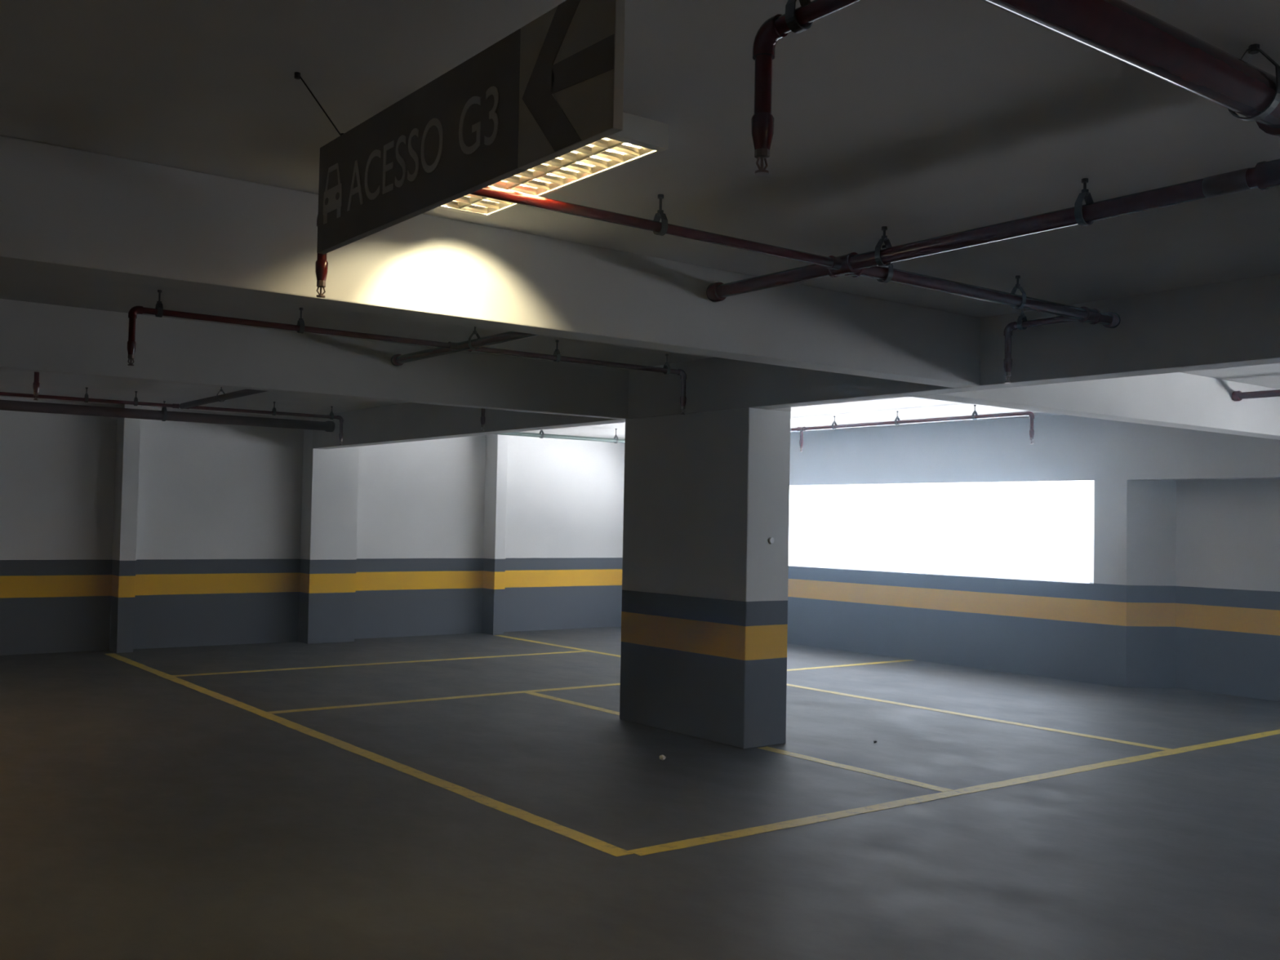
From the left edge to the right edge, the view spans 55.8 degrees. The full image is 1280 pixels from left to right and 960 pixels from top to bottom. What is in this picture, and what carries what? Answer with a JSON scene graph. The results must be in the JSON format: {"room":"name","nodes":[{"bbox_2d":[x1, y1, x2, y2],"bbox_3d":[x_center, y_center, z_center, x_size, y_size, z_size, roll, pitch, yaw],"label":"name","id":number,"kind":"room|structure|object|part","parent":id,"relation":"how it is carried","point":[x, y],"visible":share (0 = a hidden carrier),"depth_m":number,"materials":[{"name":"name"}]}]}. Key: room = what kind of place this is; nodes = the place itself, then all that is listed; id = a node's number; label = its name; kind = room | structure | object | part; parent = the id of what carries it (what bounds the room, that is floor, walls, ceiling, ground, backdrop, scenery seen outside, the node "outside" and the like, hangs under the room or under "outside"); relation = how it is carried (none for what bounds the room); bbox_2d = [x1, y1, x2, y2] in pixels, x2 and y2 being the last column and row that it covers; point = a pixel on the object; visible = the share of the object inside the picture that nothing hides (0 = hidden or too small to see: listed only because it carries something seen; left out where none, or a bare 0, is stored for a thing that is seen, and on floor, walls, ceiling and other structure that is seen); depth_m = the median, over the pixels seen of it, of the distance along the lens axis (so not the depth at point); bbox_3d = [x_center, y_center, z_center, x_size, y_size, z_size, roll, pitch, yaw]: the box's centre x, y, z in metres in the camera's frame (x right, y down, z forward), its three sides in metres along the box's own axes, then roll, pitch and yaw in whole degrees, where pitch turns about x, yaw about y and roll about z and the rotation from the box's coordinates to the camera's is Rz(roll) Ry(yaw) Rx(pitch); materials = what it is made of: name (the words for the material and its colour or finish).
{"room":"parking garage","nodes":[
{"label":"parking garage","id":0,"kind":"room"},
{"bbox_2d":[0,396,624,655],"bbox_3d":[-6.669,0.474,12.505,19.100,2.650,0.300,3,-2,-37],"label":"wall","id":1,"kind":"structure","parent":0,"point":[220,505],"depth_m":14.02,"materials":[{"name":"paint"}]},
{"bbox_2d":[0,626,1279,959],"bbox_3d":[-0.307,1.733,4.032,19.100,0.200,21.450,3,-2,-37],"label":"floor","id":2,"kind":"structure","parent":0,"point":[144,815],"depth_m":6.09,"materials":[{"name":"concrete"}]},
{"bbox_2d":[109,404,141,653],"bbox_3d":[-5.536,0.512,12.988,0.170,2.650,0.300,3,-2,-37],"label":"pilaster column","id":3,"kind":"structure","parent":2,"relation":"on","point":[128,429],"depth_m":12.88,"materials":[{"name":"paint"}]},
{"bbox_2d":[297,417,359,644],"bbox_3d":[-3.700,0.594,14.379,0.580,2.650,0.300,3,-2,-37],"label":"pilaster column","id":4,"kind":"structure","parent":2,"relation":"on","point":[330,482],"depth_m":14.23,"materials":[{"name":"paint"}]},
{"bbox_2d":[105,653,634,857],"bbox_3d":[-2.827,1.755,9.065,0.108,0.002,9.145,3,-2,-37],"label":"parking line","id":5,"kind":"object","parent":2,"relation":"on","point":[584,838],"visible":1,"depth_m":7.08,"materials":[{"name":"yellow paint"}]},
{"bbox_2d":[172,650,585,676],"bbox_3d":[-2.447,1.877,12.442,4.590,0.002,0.108,3,-2,-37],"label":"parking line","id":6,"kind":"object","parent":2,"relation":"on","point":[576,651],"visible":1,"depth_m":12.23,"materials":[{"name":"yellow paint"}]},
{"bbox_2d":[481,434,508,635],"bbox_3d":[-1.891,0.675,15.748,0.160,2.650,0.300,3,-2,-37],"label":"pilaster column","id":7,"kind":"structure","parent":2,"relation":"on","point":[496,445],"depth_m":15.65,"materials":[{"name":"paint"}]},
{"bbox_2d":[493,635,620,657],"bbox_3d":[-0.493,1.958,13.727,0.098,0.002,4.470,3,-2,-37],"label":"parking line","id":8,"kind":"object","parent":2,"relation":"on","point":[598,652],"visible":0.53,"depth_m":14.31,"materials":[{"name":"yellow paint"}]},
{"bbox_2d":[524,692,619,715],"bbox_3d":[-0.507,1.826,9.841,0.097,0.002,1.510,3,-2,-37],"label":"parking line","id":9,"kind":"object","parent":2,"relation":"on","point":[530,693],"visible":0.88,"depth_m":9.87,"materials":[{"name":"yellow paint"}]},
{"bbox_2d":[267,659,912,713],"bbox_3d":[0.126,1.888,11.330,7.350,0.002,0.108,3,-2,-37],"label":"parking line","id":10,"kind":"object","parent":2,"relation":"on","point":[872,663],"visible":0.73,"depth_m":10.23,"materials":[{"name":"yellow paint"}]},
{"bbox_2d":[659,755,666,760],"bbox_3d":[0.144,1.743,7.580,0.040,0.037,0.041,3,-2,-37],"label":"paper scrap","id":11,"kind":"object","parent":2,"relation":"on","point":[662,757],"visible":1,"depth_m":7.57,"materials":[{"name":"beige paper"}]},
{"bbox_2d":[619,407,791,748],"bbox_3d":[0.442,0.668,8.732,0.390,2.275,1.400,3,-2,-37],"label":"concrete pillar","id":12,"kind":"structure","parent":2,"relation":"on","point":[704,608],"depth_m":8.37,"materials":[{"name":"paint"}]},
{"bbox_2d":[768,537,773,544],"bbox_3d":[0.890,0.411,8.188,0.048,0.048,0.016,3,-2,-37],"label":"wall fitting","id":13,"kind":"object","parent":12,"relation":"attached to","point":[771,540],"visible":1,"depth_m":8.18,"materials":[{"name":"white plastic"}]},
{"bbox_2d":[757,746,953,791],"bbox_3d":[1.286,1.779,7.477,0.097,0.002,1.545,3,-2,-37],"label":"parking line","id":14,"kind":"object","parent":2,"relation":"on","point":[769,748],"visible":1,"depth_m":7.40,"materials":[{"name":"yellow paint"}]},
{"bbox_2d":[628,728,1279,855],"bbox_3d":[2.990,1.821,7.736,7.570,0.002,0.108,3,-2,-37],"label":"parking line","id":15,"kind":"object","parent":2,"relation":"on","point":[820,818],"visible":1,"depth_m":6.62,"materials":[{"name":"yellow paint"}]},
{"bbox_2d":[786,684,1172,750],"bbox_3d":[2.275,1.887,10.076,0.098,0.002,4.495,3,-2,-37],"label":"parking line","id":16,"kind":"object","parent":2,"relation":"on","point":[790,685],"visible":0.83,"depth_m":9.44,"materials":[{"name":"yellow paint"}]},
{"bbox_2d":[0,0,1279,439],"bbox_3d":[-0.253,-1.140,4.130,19.100,0.250,21.450,3,-2,-37],"label":"ceiling","id":17,"kind":"structure","parent":0,"point":[919,120],"depth_m":3.56,"materials":[{"name":"white paint"}]},
{"bbox_2d":[0,400,334,431],"bbox_3d":[-7.229,-0.815,10.789,9.445,0.211,0.122,3,-2,-37],"label":"pipe","id":18,"kind":"object","parent":17,"relation":"hanging from","point":[163,415],"visible":0.9,"depth_m":12.48,"materials":[{"name":"metal"}]},
{"bbox_2d":[0,386,343,444],"bbox_3d":[-5.827,-0.692,10.783,6.723,0.405,0.052,3,-2,-37],"label":"pipe","id":19,"kind":"object","parent":17,"relation":"hanging from","point":[86,399],"visible":0.94,"depth_m":11.74,"materials":[{"name":"red metal"}]},
{"bbox_2d":[178,386,267,408],"bbox_3d":[-3.078,-0.794,9.944,0.075,0.152,4.580,3,-2,-37],"label":"pipe","id":20,"kind":"object","parent":17,"relation":"hanging from","point":[243,393],"visible":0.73,"depth_m":10.82,"materials":[{"name":"metal"}]},
{"bbox_2d":[32,371,485,431],"bbox_3d":[-2.784,-0.686,9.475,3.593,0.390,0.052,3,-2,-37],"label":"pipe","id":21,"kind":"object","parent":17,"relation":"hanging from","point":[36,384],"visible":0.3,"depth_m":8.39,"materials":[{"name":"red metal"}]},
{"bbox_2d":[0,298,628,419],"bbox_3d":[-5.079,-0.874,5.473,12.450,0.375,0.110,3,-2,-37],"label":"cross beam","id":22,"kind":"structure","parent":17,"relation":"attached to","point":[37,337],"depth_m":7.58,"materials":[{"name":"white paint"}]},
{"bbox_2d":[127,289,686,414],"bbox_3d":[-1.149,-0.722,7.277,3.683,0.405,0.052,3,-2,-37],"label":"pipe","id":23,"kind":"object","parent":17,"relation":"hanging from","point":[158,311],"visible":0.91,"depth_m":6.92,"materials":[{"name":"red metal"}]},
{"bbox_3d":[-2.492,-0.947,6.263,0.023,0.077,0.023,3,-2,-37],"label":"threaded rod","id":24,"kind":"part","parent":23,"relation":"part of","materials":[{"name":"metal"}]},
{"bbox_3d":[-1.886,-0.919,6.721,0.023,0.077,0.023,3,-2,-37],"label":"threaded rod","id":25,"kind":"part","parent":23,"relation":"part of","materials":[{"name":"metal"}]},
{"bbox_3d":[-0.532,-0.859,7.747,0.023,0.077,0.023,3,-2,-37],"label":"threaded rod","id":26,"kind":"part","parent":23,"relation":"part of","materials":[{"name":"metal"}]},
{"bbox_3d":[0.185,-0.827,8.290,0.023,0.077,0.023,3,-2,-37],"label":"threaded rod","id":27,"kind":"part","parent":23,"relation":"part of","materials":[{"name":"metal"}]},
{"bbox_2d":[294,0,625,253],"bbox_3d":[-0.500,-0.850,2.720,0.142,0.438,1.378,3,-2,-37],"label":"hanging sign","id":28,"kind":"object","parent":17,"relation":"hanging from","point":[551,88],"visible":1,"depth_m":2.58,"materials":[{"name":"metal"}]},
{"bbox_3d":[-0.138,-0.782,2.338,0.022,0.290,0.333,3,-2,-37],"label":"arrow panel","id":29,"kind":"part","parent":28,"relation":"part of","materials":[{"name":"black metal"}]},
{"bbox_2d":[391,326,539,366],"bbox_3d":[-0.701,-0.855,6.809,0.079,0.154,3.050,3,-2,-37],"label":"pipe","id":30,"kind":"object","parent":17,"relation":"hanging from","point":[397,360],"visible":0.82,"depth_m":7.21,"materials":[{"name":"red metal"}]},
{"bbox_2d":[0,135,980,387],"bbox_3d":[-3.146,-0.923,2.923,12.450,0.375,0.170,3,-2,-37],"label":"cross beam","id":31,"kind":"structure","parent":17,"relation":"attached to","point":[64,211],"depth_m":4.61,"materials":[{"name":"white paint"}]},
{"bbox_2d":[435,111,668,217],"bbox_3d":[-0.334,-0.991,3.839,0.250,0.072,1.050,3,-2,-37],"label":"lamp","id":32,"kind":"object","parent":17,"relation":"attached to","point":[640,138],"visible":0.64,"depth_m":3.70,"materials":[{"name":"white metal"}]},
{"bbox_3d":[-0.627,-0.959,4.223,0.220,0.019,0.009,3,-2,-37],"label":"louvre blade","id":33,"kind":"part","parent":32,"relation":"part of","materials":[{"name":"metal"}]},
{"bbox_3d":[-0.580,-0.961,4.162,0.220,0.019,0.018,3,-2,-37],"label":"louvre blade","id":34,"kind":"part","parent":32,"relation":"part of","materials":[{"name":"metal"}]},
{"bbox_3d":[-0.531,-0.962,4.098,0.220,0.019,0.018,3,-2,-37],"label":"louvre blade","id":35,"kind":"part","parent":32,"relation":"part of","materials":[{"name":"metal"}]},
{"bbox_3d":[-0.433,-0.964,3.968,0.220,0.019,0.018,3,-2,-37],"label":"louvre blade","id":36,"kind":"part","parent":32,"relation":"part of","materials":[{"name":"metal"}]},
{"bbox_3d":[-0.384,-0.966,3.903,0.220,0.019,0.018,3,-2,-37],"label":"louvre blade","id":37,"kind":"part","parent":32,"relation":"part of","materials":[{"name":"metal"}]},
{"bbox_3d":[-0.335,-0.967,3.838,0.220,0.019,0.018,3,-2,-37],"label":"louvre blade","id":38,"kind":"part","parent":32,"relation":"part of","materials":[{"name":"metal"}]},
{"bbox_3d":[-0.285,-0.968,3.773,0.220,0.019,0.018,3,-2,-37],"label":"louvre blade","id":39,"kind":"part","parent":32,"relation":"part of","materials":[{"name":"metal"}]},
{"bbox_3d":[-0.236,-0.970,3.709,0.220,0.019,0.018,3,-2,-37],"label":"louvre blade","id":40,"kind":"part","parent":32,"relation":"part of","materials":[{"name":"metal"}]},
{"bbox_3d":[-0.187,-0.971,3.644,0.220,0.019,0.018,3,-2,-37],"label":"louvre blade","id":41,"kind":"part","parent":32,"relation":"part of","materials":[{"name":"metal"}]},
{"bbox_3d":[-0.138,-0.972,3.579,0.220,0.019,0.018,3,-2,-37],"label":"louvre blade","id":42,"kind":"part","parent":32,"relation":"part of","materials":[{"name":"metal"}]},
{"bbox_3d":[-0.089,-0.973,3.514,0.220,0.019,0.018,3,-2,-37],"label":"louvre blade","id":43,"kind":"part","parent":32,"relation":"part of","materials":[{"name":"metal"}]},
{"bbox_2d":[497,428,625,443],"bbox_3d":[-0.882,-0.577,14.655,4.960,0.184,0.067,3,-2,-37],"label":"pipe","id":44,"kind":"object","parent":17,"relation":"hanging from","point":[540,435],"visible":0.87,"depth_m":14.61,"materials":[{"name":"metal"}]},
{"bbox_2d":[315,186,1120,382],"bbox_3d":[0.624,-0.765,5.040,3.867,0.405,0.671,3,-2,-37],"label":"pipe","id":45,"kind":"object","parent":17,"relation":"hanging from","point":[1066,313],"visible":0.69,"depth_m":4.76,"materials":[{"name":"red metal"}]},
{"bbox_3d":[0.072,-0.968,4.254,0.023,0.074,0.023,3,-2,-37],"label":"threaded rod","id":46,"kind":"part","parent":45,"relation":"part of","materials":[{"name":"metal"}]},
{"bbox_3d":[1.722,-0.902,5.503,0.023,0.057,0.023,3,-2,-37],"label":"threaded rod","id":47,"kind":"part","parent":45,"relation":"part of","materials":[{"name":"metal"}]},
{"bbox_3d":[1.945,-0.866,6.142,0.023,0.077,0.023,3,-2,-37],"label":"threaded rod","id":48,"kind":"part","parent":45,"relation":"part of","materials":[{"name":"metal"}]},
{"bbox_3d":[2.037,-0.792,6.017,0.033,0.033,0.413,3,-2,-37],"label":"arm","id":49,"kind":"part","parent":45,"relation":"part of","materials":[{"name":"red metal"}]},
{"bbox_2d":[312,273,1279,448],"bbox_3d":[2.537,-0.709,6.048,0.390,0.375,20.550,3,-2,-37],"label":"beam","id":50,"kind":"structure","parent":17,"relation":"attached to","point":[1235,323],"depth_m":6.50,"materials":[{"name":"white paint"}]},
{"bbox_2d":[751,0,861,176],"bbox_3d":[0.382,-0.855,2.389,0.056,0.415,0.449,3,-2,-37],"label":"pipe","id":51,"kind":"object","parent":17,"relation":"hanging from","point":[801,19],"visible":1,"depth_m":2.53,"materials":[{"name":"red metal"}]},
{"bbox_2d":[790,404,1034,451],"bbox_3d":[2.012,-0.481,12.818,0.057,0.390,5.023,3,-2,-37],"label":"pipe","id":52,"kind":"object","parent":17,"relation":"hanging from","point":[975,416],"visible":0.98,"depth_m":11.83,"materials":[{"name":"red metal"}]},
{"bbox_2d":[706,158,1279,302],"bbox_3d":[1.142,-0.901,4.379,0.086,0.158,2.690,3,-2,-37],"label":"pipe","id":53,"kind":"object","parent":17,"relation":"hanging from","point":[1265,175],"visible":0.94,"depth_m":4.09,"materials":[{"name":"red metal"}]},
{"bbox_3d":[0.941,-0.948,4.648,0.023,0.054,0.023,3,-2,-37],"label":"threaded rod","id":54,"kind":"part","parent":53,"relation":"part of","materials":[{"name":"metal"}]},
{"bbox_3d":[1.460,-0.961,3.963,0.023,0.054,0.023,3,-2,-37],"label":"threaded rod","id":55,"kind":"part","parent":53,"relation":"part of","materials":[{"name":"metal"}]},
{"bbox_2d":[911,372,1279,439],"bbox_3d":[3.695,-0.597,8.688,5.070,0.375,0.200,3,-2,-37],"label":"cross beam","id":56,"kind":"structure","parent":17,"relation":"attached to","point":[1180,400],"depth_m":8.53,"materials":[{"name":"white paint"}]},
{"bbox_2d":[982,0,1279,136],"bbox_3d":[1.704,-0.925,3.042,4.520,0.183,0.133,3,-2,-37],"label":"pipe","id":57,"kind":"object","parent":17,"relation":"hanging from","point":[1117,29],"visible":1,"depth_m":2.55,"materials":[{"name":"red metal"}]},
{"bbox_3d":[1.450,-1.019,2.852,0.023,0.018,0.023,3,-2,-37],"label":"threaded rod","id":58,"kind":"part","parent":57,"relation":"part of","materials":[{"name":"metal"}]},
{"bbox_2d":[1231,389,1279,401],"bbox_3d":[5.450,-0.699,7.961,0.079,0.154,3.078,3,-2,-37],"label":"pipe","id":59,"kind":"object","parent":17,"relation":"hanging from","point":[1237,396],"visible":1,"depth_m":9.04,"materials":[{"name":"red metal"}]},
{"bbox_2d":[786,414,1279,701],"bbox_3d":[6.889,0.630,9.511,1.100,2.650,20.850,3,-2,-37],"label":"wall","id":60,"kind":"structure","parent":0,"point":[1228,525],"depth_m":12.01,"materials":[{"name":"paint"}]},
{"bbox_2d":[1125,480,1176,688],"bbox_3d":[4.878,0.995,11.581,0.420,1.985,0.310,3,-2,-37],"label":"pilaster column","id":61,"kind":"structure","parent":60,"relation":"attached to","point":[1151,504],"depth_m":11.56,"materials":[{"name":"paint"}]}
]}

